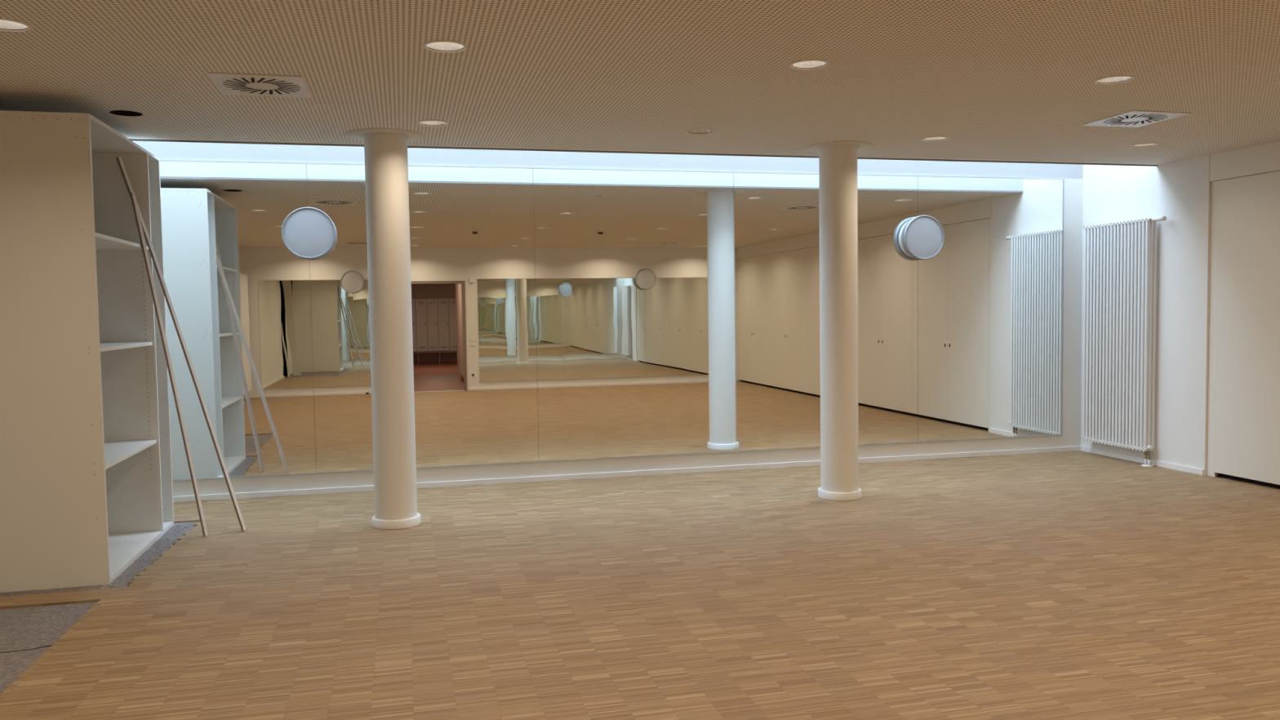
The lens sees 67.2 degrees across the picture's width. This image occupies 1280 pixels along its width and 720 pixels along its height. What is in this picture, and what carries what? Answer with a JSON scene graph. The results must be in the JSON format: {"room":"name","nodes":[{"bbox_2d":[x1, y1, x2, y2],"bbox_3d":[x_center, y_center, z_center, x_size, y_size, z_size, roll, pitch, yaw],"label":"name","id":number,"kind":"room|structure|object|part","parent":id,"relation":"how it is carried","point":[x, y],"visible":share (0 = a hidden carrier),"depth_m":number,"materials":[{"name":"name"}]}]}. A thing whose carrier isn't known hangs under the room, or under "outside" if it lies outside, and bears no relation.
{"room":"dance studio","nodes":[
{"label":"dance studio","id":0,"kind":"room"},
{"bbox_2d":[133,141,1083,496],"bbox_3d":[-0.458,-0.865,8.299,10.005,3.820,0.120,-2,3,-14],"label":"wall","id":1,"kind":"structure","parent":0,"point":[1073,259],"depth_m":8.45,"materials":[{"name":"white paint"}]},
{"bbox_2d":[159,159,316,481],"bbox_3d":[-3.509,-0.298,7.505,1.805,2.495,0.013,-2,3,-14],"label":"wall mirror","id":2,"kind":"object","parent":1,"relation":"attached to","point":[241,300],"visible":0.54,"depth_m":7.59,"materials":[{"name":"clear glass"}]},
{"bbox_3d":[-3.527,-1.538,7.442,1.805,0.011,0.011,-2,3,-14],"label":"rail","id":3,"kind":"part","parent":2,"relation":"part of","materials":[{"name":"silver metal"}]},
{"bbox_3d":[-3.490,0.941,7.569,1.805,0.014,0.012,-2,3,-14],"label":"rail","id":4,"kind":"part","parent":2,"relation":"part of","materials":[{"name":"silver metal"}]},
{"bbox_2d":[281,207,336,258],"bbox_3d":[-2.618,-1.002,7.632,0.404,0.404,0.111,-2,3,-14],"label":"round wall lamp","id":5,"kind":"object","parent":1,"relation":"attached to","point":[307,233],"visible":1,"depth_m":7.58,"materials":[{"name":"white plastic"}]},
{"bbox_2d":[306,162,538,474],"bbox_3d":[-1.756,-0.347,7.935,1.805,2.495,0.013,-2,3,-14],"label":"wall mirror","id":6,"kind":"object","parent":1,"relation":"attached to","point":[472,241],"visible":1,"depth_m":7.97,"materials":[{"name":"clear glass"}]},
{"bbox_3d":[-1.775,-1.587,7.871,1.805,0.011,0.011,-2,3,-14],"label":"rail","id":7,"kind":"part","parent":6,"relation":"part of","materials":[{"name":"silver metal"}]},
{"bbox_3d":[-1.738,0.892,7.998,1.805,0.014,0.012,-2,3,-14],"label":"rail","id":8,"kind":"part","parent":6,"relation":"part of","materials":[{"name":"silver metal"}]},
{"bbox_2d":[173,445,1080,502],"bbox_3d":[-0.116,0.993,8.402,9.191,0.047,0.015,-2,3,-14],"label":"baseboard","id":9,"kind":"structure","parent":1,"relation":"attached to","point":[961,455],"depth_m":8.36,"materials":[{"name":"white paint"}]},
{"bbox_2d":[533,167,736,462],"bbox_3d":[-0.018,-0.395,8.361,1.774,2.495,0.013,-2,3,-14],"label":"wall mirror","id":10,"kind":"object","parent":1,"relation":"attached to","point":[634,271],"visible":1,"depth_m":8.35,"materials":[{"name":"clear glass"}]},
{"bbox_3d":[-0.037,-1.635,8.297,1.774,0.011,0.011,-2,3,-14],"label":"rail","id":11,"kind":"part","parent":10,"relation":"part of","materials":[{"name":"silver metal"}]},
{"bbox_3d":[0.000,0.844,8.424,1.774,0.014,0.012,-2,3,-14],"label":"rail","id":12,"kind":"part","parent":10,"relation":"part of","materials":[{"name":"silver metal"}]},
{"bbox_2d":[733,171,918,452],"bbox_3d":[1.720,-0.443,8.787,1.805,2.495,0.013,-2,3,-14],"label":"wall mirror","id":13,"kind":"object","parent":1,"relation":"attached to","point":[776,215],"visible":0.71,"depth_m":8.74,"materials":[{"name":"clear glass"}]},
{"bbox_3d":[1.701,-1.683,8.723,1.805,0.011,0.011,-2,3,-14],"label":"rail","id":14,"kind":"part","parent":13,"relation":"part of","materials":[{"name":"silver metal"}]},
{"bbox_3d":[1.738,0.796,8.850,1.805,0.014,0.012,-2,3,-14],"label":"rail","id":15,"kind":"part","parent":13,"relation":"part of","materials":[{"name":"silver metal"}]},
{"bbox_2d":[901,215,944,259],"bbox_3d":[2.605,-1.130,8.912,0.404,0.404,0.111,-2,3,-14],"label":"round wall lamp","id":16,"kind":"object","parent":1,"relation":"attached to","point":[922,237],"visible":1,"depth_m":8.86,"materials":[{"name":"white plastic"}]},
{"bbox_2d":[917,175,1064,443],"bbox_3d":[3.357,-0.488,9.188,1.567,2.495,0.013,-2,3,-14],"label":"wall mirror","id":17,"kind":"object","parent":1,"relation":"attached to","point":[990,303],"visible":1,"depth_m":9.18,"materials":[{"name":"clear glass"}]},
{"bbox_3d":[3.369,0.751,9.250,1.555,0.014,0.012,-2,3,-14],"label":"rail","id":18,"kind":"part","parent":17,"relation":"part of","materials":[{"name":"silver metal"}]},
{"bbox_3d":[3.332,-1.728,9.123,1.555,0.011,0.011,-2,3,-14],"label":"rail","id":19,"kind":"part","parent":17,"relation":"part of","materials":[{"name":"silver metal"}]},
{"bbox_3d":[4.111,-0.508,9.373,0.012,2.495,0.012,-2,3,-14],"label":"rail","id":20,"kind":"part","parent":17,"relation":"part of","materials":[{"name":"silver metal"}]},
{"bbox_2d":[0,450,1279,719],"bbox_3d":[1.101,1.255,3.540,10.555,0.012,10.052,-2,3,-14],"label":"floor","id":21,"kind":"structure","parent":0,"point":[1064,585],"depth_m":4.72,"materials":[{"name":"brown wood"}]},
{"bbox_2d":[0,110,173,592],"bbox_3d":[-3.646,-0.065,5.835,1.100,2.554,1.544,-2,3,-14],"label":"open shelf unit","id":22,"kind":"object","parent":21,"relation":"on","point":[86,469],"visible":0.98,"depth_m":5.20,"materials":[{"name":"white wood"}]},
{"bbox_3d":[-3.463,-0.020,5.096,1.100,2.534,0.020,-2,3,-14],"label":"panel","id":23,"kind":"part","parent":22,"relation":"part of","materials":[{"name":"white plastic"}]},
{"bbox_3d":[-3.665,-1.331,5.770,1.100,0.020,1.543,-2,3,-14],"label":"panel","id":24,"kind":"part","parent":22,"relation":"part of","materials":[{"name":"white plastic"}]},
{"bbox_3d":[-3.621,-0.696,5.651,1.075,0.022,1.193,-2,3,-14],"label":"shelf","id":25,"kind":"part","parent":22,"relation":"part of","materials":[{"name":"white"}]},
{"bbox_3d":[-3.611,-0.067,5.683,1.075,0.022,1.193,-2,3,-14],"label":"shelf","id":26,"kind":"part","parent":22,"relation":"part of","materials":[{"name":"white wood"}]},
{"bbox_3d":[-3.601,0.584,5.717,1.075,0.022,1.193,-2,3,-14],"label":"shelf","id":27,"kind":"part","parent":22,"relation":"part of","materials":[{"name":"white wood"}]},
{"bbox_3d":[-3.622,1.194,5.901,1.090,0.029,1.504,-2,3,-14],"label":"panel","id":28,"kind":"part","parent":22,"relation":"part of","materials":[{"name":"white wood"}]},
{"bbox_3d":[-3.828,-0.091,6.574,1.100,2.534,0.020,-2,3,-14],"label":"panel","id":29,"kind":"part","parent":22,"relation":"part of","materials":[{"name":"white plastic"}]},
{"bbox_2d":[0,521,196,682],"bbox_3d":[-3.270,1.247,4.987,1.173,0.008,3.605,-2,3,-14],"label":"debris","id":30,"kind":"object","parent":21,"relation":"on","point":[113,584],"visible":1,"depth_m":5.25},
{"bbox_2d":[129,191,208,535],"bbox_3d":[-3.052,0.044,6.252,0.386,2.243,0.036,-2,3,-15],"label":"batten","id":31,"kind":"object","parent":21,"relation":"on","point":[132,194],"visible":1,"depth_m":6.24,"materials":[{"name":"brown wood"}]},
{"bbox_2d":[115,156,246,530],"bbox_3d":[-3.027,-0.086,6.373,0.725,2.491,0.044,-1,3,-8],"label":"batten","id":32,"kind":"object","parent":21,"relation":"on","point":[119,160],"visible":0.87,"depth_m":6.37,"materials":[{"name":"brown wood"}]},
{"bbox_2d":[345,128,425,528],"bbox_3d":[-1.698,-0.192,6.576,0.524,2.650,0.524,-2,3,-14],"label":"round column","id":33,"kind":"structure","parent":21,"relation":"on","point":[385,149],"depth_m":6.46,"materials":[{"name":"white paint"}]},
{"bbox_2d":[802,141,874,500],"bbox_3d":[1.509,-0.278,7.314,0.524,2.650,0.524,-2,3,-14],"label":"round column","id":34,"kind":"structure","parent":21,"relation":"on","point":[837,160],"depth_m":7.20,"materials":[{"name":"white paint"}]},
{"bbox_2d":[1214,170,1279,488],"bbox_3d":[5.210,-0.215,7.144,0.582,2.430,1.698,-2,3,-14],"label":"tall cabinet","id":35,"kind":"object","parent":21,"relation":"on","point":[1247,439],"visible":1,"depth_m":7.60,"materials":[{"name":"beige laminate"}]},
{"bbox_2d":[0,0,1279,164],"bbox_3d":[1.174,-1.376,2.946,10.555,0.001,9.107,-2,3,-14],"label":"ceiling","id":36,"kind":"structure","parent":0,"point":[1004,80],"depth_m":4.87,"materials":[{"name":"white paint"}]},
{"bbox_2d":[0,17,32,32],"bbox_3d":[-2.599,-1.418,3.932,0.200,0.106,0.200,-2,3,-14],"label":"recessed light","id":37,"kind":"object","parent":36,"relation":"in","point":[6,24],"visible":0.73,"depth_m":4.01,"materials":[{"name":"white"}]},
{"bbox_2d":[109,110,142,116],"bbox_3d":[-3.029,-1.483,5.678,0.177,0.060,0.177,-2,3,-14],"label":"light","id":38,"kind":"object","parent":36,"relation":"attached to","point":[122,113],"visible":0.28,"depth_m":5.75,"materials":[{"name":"black"}]},
{"bbox_2d":[207,72,311,97],"bbox_3d":[-1.973,-1.432,5.034,0.444,0.006,0.470,-2,3,-14],"label":"ceiling vent","id":39,"kind":"object","parent":36,"relation":"in","point":[228,83],"visible":1,"depth_m":5.01,"materials":[{"name":"white metal"}]},
{"bbox_2d":[417,120,448,126],"bbox_3d":[-1.310,-1.549,6.099,0.200,0.106,0.200,-2,3,-14],"label":"recessed light","id":40,"kind":"object","parent":36,"relation":"in","point":[424,122],"visible":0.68,"depth_m":6.17,"materials":[{"name":"white"}]},
{"bbox_2d":[422,40,467,53],"bbox_3d":[-0.880,-1.465,4.353,0.200,0.106,0.200,-2,3,-14],"label":"recessed light","id":41,"kind":"object","parent":36,"relation":"in","point":[438,46],"visible":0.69,"depth_m":4.42,"materials":[{"name":"white"}]},
{"bbox_2d":[128,138,1157,166],"bbox_3d":[-0.252,-1.572,7.274,9.855,0.015,0.012,-2,3,-14],"label":"trim","id":42,"kind":"structure","parent":36,"relation":"attached to","point":[131,140],"depth_m":7.29,"materials":[{"name":"grey paint"}]},
{"bbox_2d":[685,128,715,134],"bbox_3d":[0.408,-1.596,6.520,0.200,0.106,0.200,-2,3,-14],"label":"recessed light","id":43,"kind":"object","parent":36,"relation":"in","point":[701,131],"visible":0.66,"depth_m":6.59,"materials":[{"name":"white"}]},
{"bbox_2d":[788,59,830,70],"bbox_3d":[0.838,-1.513,4.774,0.200,0.106,0.200,-2,3,-14],"label":"recessed light","id":44,"kind":"object","parent":36,"relation":"in","point":[805,64],"visible":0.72,"depth_m":4.84,"materials":[{"name":"white"}]},
{"bbox_2d":[920,136,950,141],"bbox_3d":[2.127,-1.643,6.941,0.200,0.106,0.200,-2,3,-14],"label":"recessed light","id":45,"kind":"object","parent":36,"relation":"in","point":[931,138],"visible":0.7,"depth_m":7.00,"materials":[{"name":"white"}]},
{"bbox_2d":[1093,75,1134,84],"bbox_3d":[2.557,-1.560,5.195,0.200,0.106,0.200,-2,3,-14],"label":"recessed light","id":46,"kind":"object","parent":36,"relation":"in","point":[1117,79],"visible":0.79,"depth_m":5.26,"materials":[{"name":"white"}]},
{"bbox_2d":[1081,110,1191,127],"bbox_3d":[3.241,-1.576,6.311,0.444,0.006,0.470,-2,3,-14],"label":"ceiling vent","id":47,"kind":"object","parent":36,"relation":"in","point":[1133,118],"visible":1,"depth_m":6.29,"materials":[{"name":"white metal"}]},
{"bbox_2d":[1129,142,1159,147],"bbox_3d":[3.855,-1.691,7.364,0.200,0.106,0.200,-2,3,-14],"label":"recessed light","id":48,"kind":"object","parent":36,"relation":"in","point":[1144,144],"visible":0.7,"depth_m":7.42,"materials":[{"name":"white"}]},
{"bbox_2d":[1080,154,1211,475],"bbox_3d":[4.548,-1.460,8.661,0.120,4.820,1.514,-2,3,-14],"label":"wall","id":49,"kind":"structure","parent":0,"point":[1180,191],"depth_m":8.32,"materials":[{"name":"white paint"}]},
{"bbox_2d":[1081,216,1166,466],"bbox_3d":[4.421,-0.168,8.808,0.124,2.188,0.966,-2,3,-14],"label":"radiator","id":50,"kind":"object","parent":49,"relation":"attached to","point":[1101,412],"visible":1,"depth_m":8.81,"materials":[{"name":"white metal"}]},
{"bbox_2d":[1080,445,1204,475],"bbox_3d":[4.519,0.903,8.762,0.015,0.051,1.494,-2,3,-14],"label":"baseboard","id":51,"kind":"structure","parent":49,"relation":"attached to","point":[1107,453],"depth_m":8.69,"materials":[{"name":"white paint"}]},
{"bbox_2d":[1206,180,1219,476],"bbox_3d":[5.000,-0.257,8.008,0.578,2.431,0.078,-2,3,-14],"label":"trim","id":52,"kind":"structure","parent":49,"relation":"attached to","point":[1215,184],"depth_m":7.94,"materials":[{"name":"beige laminate"}]},
{"bbox_3d":[6.832,0.099,0.558,0.582,2.430,1.629,-2,3,-14],"label":"cabinet","id":53,"kind":"object","parent":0,"visible":0},
{"bbox_2d":[1209,141,1279,181],"bbox_3d":[5.980,-1.383,3.832,0.600,0.217,8.530,-2,3,-14],"label":"trim","id":54,"kind":"structure","parent":53,"relation":"on","point":[1265,157],"depth_m":7.56,"materials":[{"name":"white paint"}]}
]}

